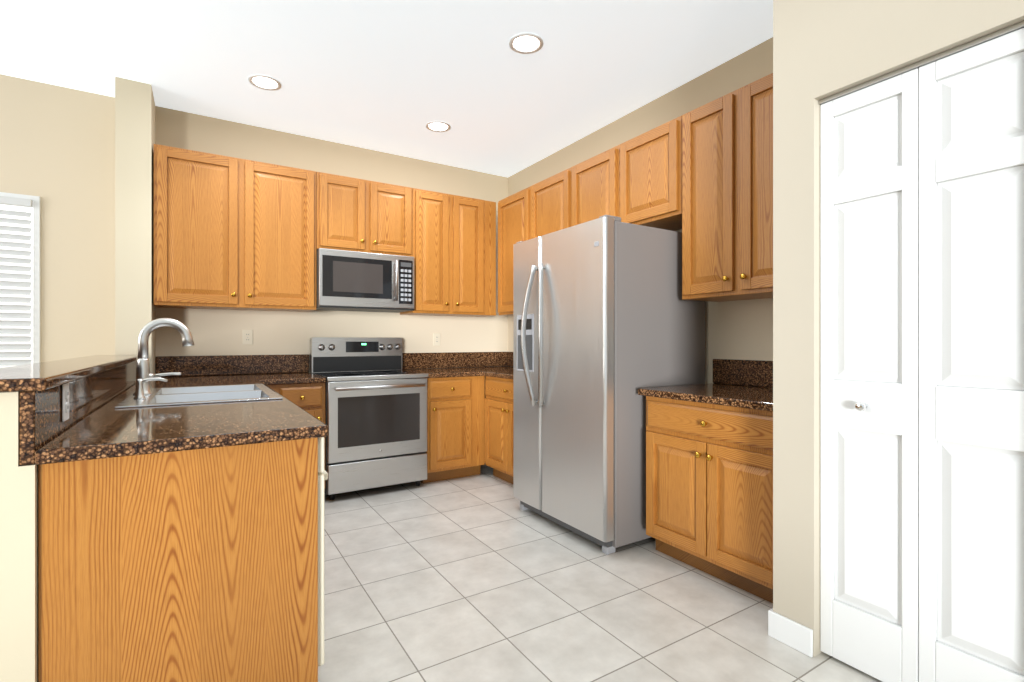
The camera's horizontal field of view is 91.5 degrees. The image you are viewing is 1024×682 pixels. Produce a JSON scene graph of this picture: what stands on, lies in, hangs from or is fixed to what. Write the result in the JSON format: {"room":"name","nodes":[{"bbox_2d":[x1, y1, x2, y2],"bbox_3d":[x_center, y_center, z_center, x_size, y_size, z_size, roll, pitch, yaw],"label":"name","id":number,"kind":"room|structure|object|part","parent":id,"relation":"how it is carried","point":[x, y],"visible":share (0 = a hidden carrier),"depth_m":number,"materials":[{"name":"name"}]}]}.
{"room":"kitchen","nodes":[
{"label":"kitchen","id":0,"kind":"room"},
{"bbox_2d":[0,392,37,681],"bbox_3d":[-1.867,0.640,2.179,0.184,1.039,2.425,0,0,-32],"label":"wall","id":1,"kind":"structure","parent":0,"point":[18,572],"depth_m":1.18,"materials":[{"name":"beige paint"}]},
{"bbox_2d":[0,355,137,391],"bbox_3d":[-1.867,0.103,2.164,0.248,0.031,2.449,0,0,-32],"label":"cap","id":2,"kind":"object","parent":1,"relation":"on","point":[41,376],"visible":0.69,"depth_m":1.50,"materials":[{"name":"brown stone"}]},
{"bbox_2d":[19,361,136,464],"bbox_3d":[-1.802,0.208,2.221,0.028,0.175,2.422,0,0,-32],"label":"backsplash","id":3,"kind":"structure","parent":1,"relation":"attached to","point":[41,424],"depth_m":1.41,"materials":[{"name":"brown stone"}]},
{"bbox_2d":[62,383,68,421],"bbox_3d":[-1.304,0.175,1.461,0.009,0.116,0.072,0,0,-32],"label":"outlet","id":4,"kind":"object","parent":3,"relation":"attached to","point":[65,402],"visible":0.83,"depth_m":1.45,"materials":[{"name":"white"}]},
{"bbox_2d":[115,77,154,377],"bbox_3d":[-2.549,-0.265,3.389,0.188,2.850,0.350,0,0,-32],"label":"wall","id":5,"kind":"structure","parent":0,"point":[134,198],"depth_m":3.24,"materials":[{"name":"beige paint"}]},
{"bbox_2d":[0,74,507,397],"bbox_3d":[-3.084,-0.265,3.332,7.500,2.850,0.120,0,0,-32],"label":"wall","id":6,"kind":"structure","parent":0,"point":[57,149],"depth_m":3.46,"materials":[{"name":"beige paint"}]},
{"bbox_2d":[0,192,39,367],"bbox_3d":[-3.595,-0.325,2.909,1.245,1.230,0.054,0,0,-32],"label":"window blinds","id":7,"kind":"object","parent":6,"relation":"attached to","point":[19,279],"visible":0.83,"depth_m":3.19,"materials":[{"name":"white plastic"}]},
{"bbox_2d":[154,144,315,311],"bbox_3d":[-2.017,-0.775,3.701,1.025,1.070,0.382,0,0,-32],"label":"upper cabinet","id":8,"kind":"object","parent":6,"relation":"attached to","point":[231,233],"visible":1,"depth_m":3.54,"materials":[{"name":"brown wood"}]},
{"bbox_2d":[242,330,252,344],"bbox_3d":[-2.062,-0.030,3.894,0.072,0.116,0.009,0,0,-32],"label":"outlet","id":9,"kind":"object","parent":6,"relation":"attached to","point":[247,337],"visible":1,"depth_m":3.89,"materials":[{"name":"beige plastic"}]},
{"bbox_2d":[316,172,411,256],"bbox_3d":[-1.252,-1.012,4.179,0.776,0.595,0.382,0,0,-32],"label":"upper cabinet","id":10,"kind":"object","parent":6,"relation":"attached to","point":[358,215],"visible":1,"depth_m":4.03,"materials":[{"name":"brown wood"}]},
{"bbox_2d":[316,248,413,312],"bbox_3d":[-1.235,-0.483,4.147,0.762,0.450,0.453,0,0,-32],"label":"microwave","id":11,"kind":"object","parent":10,"relation":"attached to","point":[359,281],"visible":1,"depth_m":3.98,"materials":[{"name":"grey metal"}]},
{"bbox_2d":[433,333,439,345],"bbox_3d":[-0.713,-0.015,4.737,0.072,0.116,0.009,0,0,-32],"label":"outlet","id":12,"kind":"object","parent":6,"relation":"attached to","point":[436,339],"visible":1,"depth_m":4.73,"materials":[{"name":"beige plastic"}]},
{"bbox_2d":[400,188,495,316],"bbox_3d":[-0.571,-0.775,4.605,0.826,1.070,0.382,0,0,-32],"label":"upper cabinet","id":13,"kind":"object","parent":6,"relation":"attached to","point":[448,242],"depth_m":4.46,"materials":[{"name":"brown wood"}]},
{"bbox_3d":[-0.289,-0.775,4.815,0.124,1.070,0.325,0,0,-32],"label":"upper cabinet mounted corner filler","id":14,"kind":"part","parent":13,"relation":"part of","materials":[{"name":"brown wood"}]},
{"bbox_2d":[0,0,772,176],"bbox_3d":[-1.092,-1.730,0.143,7.500,0.080,7.800,0,0,-32],"label":"ceiling","id":15,"kind":"structure","parent":0,"point":[395,77],"depth_m":3.00,"materials":[{"name":"white paint"}]},
{"bbox_2d":[248,74,281,89],"bbox_3d":[-1.613,-1.687,3.261,0.196,0.006,0.196,0,0,-32],"label":"recessed light","id":16,"kind":"object","parent":15,"relation":"in","point":[264,82],"visible":1,"depth_m":3.26,"materials":[{"name":"white glass"}]},
{"bbox_2d":[426,121,450,131],"bbox_3d":[-0.581,-1.687,3.929,0.196,0.006,0.196,0,0,-32],"label":"recessed light","id":17,"kind":"object","parent":15,"relation":"in","point":[437,126],"visible":1,"depth_m":3.93,"materials":[{"name":"white glass"}]},
{"bbox_2d":[509,33,543,53],"bbox_3d":[0.081,-1.687,2.833,0.196,0.006,0.196,0,0,-32],"label":"recessed light","id":18,"kind":"object","parent":15,"relation":"in","point":[525,43],"visible":1,"depth_m":2.83,"materials":[{"name":"white glass"}]},
{"bbox_2d":[318,463,881,681],"bbox_3d":[-1.092,1.200,0.143,7.500,0.080,7.800,0,0,-32],"label":"floor","id":19,"kind":"structure","parent":0,"point":[482,577],"depth_m":2.19,"materials":[{"name":"white tile"}]},
{"bbox_2d":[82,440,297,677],"bbox_3d":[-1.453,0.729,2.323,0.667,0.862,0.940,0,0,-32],"label":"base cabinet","id":20,"kind":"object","parent":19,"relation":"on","point":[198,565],"depth_m":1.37,"materials":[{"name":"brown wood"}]},
{"bbox_2d":[35,354,327,464],"bbox_3d":[-1.409,0.203,2.660,1.098,0.186,2.794,0,0,-32],"label":"countertop","id":21,"kind":"structure","parent":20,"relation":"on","point":[108,430],"depth_m":1.65,"materials":[{"name":"brown stone"}]},
{"bbox_2d":[115,384,282,407],"bbox_3d":[-1.506,0.351,2.443,0.592,0.197,0.872,0,0,-32],"label":"double-bowl sink","id":22,"kind":"object","parent":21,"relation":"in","point":[165,396],"visible":0.38,"depth_m":2.44,"materials":[{"name":"silver metal"}]},
{"bbox_2d":[134,377,167,398],"bbox_3d":[-1.597,0.207,2.209,0.124,0.091,0.044,0,0,-32],"label":"soap dispenser","id":23,"kind":"object","parent":22,"relation":"on","point":[139,390],"visible":1,"depth_m":2.18,"materials":[{"name":"silver metal"}]},
{"bbox_2d":[133,318,193,394],"bbox_3d":[-1.670,0.071,2.400,0.241,0.363,0.074,0,0,-32],"label":"gooseneck faucet","id":24,"kind":"object","parent":22,"relation":"on","point":[143,366],"visible":0.88,"depth_m":2.36,"materials":[{"name":"silver metal"}]},
{"bbox_2d":[267,382,324,437],"bbox_3d":[-1.685,0.729,3.720,0.444,0.862,0.701,0,0,-32],"label":"base cabinet","id":25,"kind":"object","parent":19,"relation":"on","point":[309,398],"visible":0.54,"depth_m":3.51,"materials":[{"name":"brown wood"}]},
{"bbox_2d":[318,437,327,666],"bbox_3d":[-1.016,0.731,1.682,0.660,0.858,0.602,0,0,-32],"label":"dishwasher","id":26,"kind":"object","parent":19,"relation":"on","point":[322,475],"visible":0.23,"depth_m":1.59,"materials":[{"name":"beige"}]},
{"bbox_2d":[310,337,427,499],"bbox_3d":[-1.153,0.565,4.015,0.766,1.190,0.745,0,0,-32],"label":"range oven","id":27,"kind":"object","parent":19,"relation":"on","point":[375,408],"visible":0.98,"depth_m":3.79,"materials":[{"name":"grey metal"}]},
{"bbox_2d":[420,376,484,483],"bbox_3d":[-0.616,0.729,4.388,0.531,0.862,0.701,0,0,-32],"label":"base cabinet","id":28,"kind":"object","parent":19,"relation":"on","point":[455,427],"visible":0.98,"depth_m":4.12,"materials":[{"name":"brown wood"}]},
{"bbox_2d":[485,376,512,483],"bbox_3d":[0.224,0.729,4.090,0.682,0.862,0.780,0,0,-32],"label":"base cabinet","id":29,"kind":"object","parent":19,"relation":"on","point":[499,426],"visible":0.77,"depth_m":4.04,"materials":[{"name":"brown wood"}]},
{"bbox_2d":[402,352,512,378],"bbox_3d":[-0.152,0.203,4.239,1.162,0.186,1.447,0,0,-32],"label":"countertop","id":30,"kind":"structure","parent":29,"relation":"on","point":[449,364],"depth_m":4.71,"materials":[{"name":"brown stone"}]},
{"bbox_2d":[513,215,704,554],"bbox_3d":[0.571,0.239,3.254,0.924,1.841,0.930,0,0,-32],"label":"refrigerator","id":31,"kind":"object","parent":19,"relation":"on","point":[608,322],"visible":0.94,"depth_m":2.87,"materials":[{"name":"grey metal"}]},
{"bbox_2d":[646,396,772,602],"bbox_3d":[1.189,0.729,2.547,0.682,0.862,0.800,0,0,-32],"label":"base cabinet","id":32,"kind":"object","parent":19,"relation":"on","point":[709,488],"visible":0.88,"depth_m":2.36,"materials":[{"name":"brown wood"}]},
{"bbox_2d":[638,359,772,410],"bbox_3d":[1.190,0.203,2.561,0.666,0.186,0.832,0,0,-32],"label":"countertop","id":33,"kind":"structure","parent":32,"relation":"on","point":[751,382],"depth_m":2.73,"materials":[{"name":"brown stone"}]},
{"bbox_2d":[508,37,772,384],"bbox_3d":[0.907,-0.265,3.756,0.120,2.850,3.390,0,0,-32],"label":"wall","id":34,"kind":"structure","parent":0,"point":[739,330],"depth_m":3.11,"materials":[{"name":"beige paint"}]},
{"bbox_2d":[498,167,571,315],"bbox_3d":[0.279,-0.775,4.287,0.382,1.070,1.085,0,0,-32],"label":"upper cabinet","id":35,"kind":"object","parent":34,"relation":"attached to","point":[541,208],"visible":0.44,"depth_m":4.24,"materials":[{"name":"brown wood"}]},
{"bbox_2d":[572,116,681,230],"bbox_3d":[0.848,-1.025,3.406,0.350,0.570,1.008,0,0,-32],"label":"upper cabinet","id":36,"kind":"object","parent":34,"relation":"attached to","point":[637,180],"visible":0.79,"depth_m":3.18,"materials":[{"name":"brown wood"}]},
{"bbox_2d":[682,73,772,301],"bbox_3d":[1.293,-0.775,2.663,0.382,1.070,0.720,0,0,-32],"label":"upper cabinet","id":37,"kind":"object","parent":34,"relation":"attached to","point":[727,197],"visible":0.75,"depth_m":2.62,"materials":[{"name":"brown wood"}]},
{"bbox_2d":[773,0,1023,656],"bbox_3d":[2.220,-0.265,0.161,0.115,2.850,4.320,0,0,-32],"label":"wall","id":38,"kind":"structure","parent":0,"point":[822,49],"depth_m":1.83,"materials":[{"name":"beige paint"}]},
{"bbox_2d":[768,608,812,656],"bbox_3d":[2.236,1.110,0.238,0.254,0.100,4.234,0,0,-32],"label":"baseboard","id":39,"kind":"structure","parent":38,"relation":"attached to","point":[791,633],"depth_m":1.89,"materials":[{"name":"white wood"}]},
{"bbox_2d":[819,21,1023,681],"bbox_3d":[1.295,0.130,1.595,0.077,2.037,0.595,0,0,-32],"label":"bifold door","id":40,"kind":"structure","parent":38,"relation":"in","point":[922,374],"depth_m":1.58,"materials":[{"name":"white wood"}]},
{"bbox_3d":[1.305,-0.882,1.602,0.032,0.013,0.594,0,0,-32],"label":"bifold door track rail","id":41,"kind":"part","parent":40,"relation":"part of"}
]}

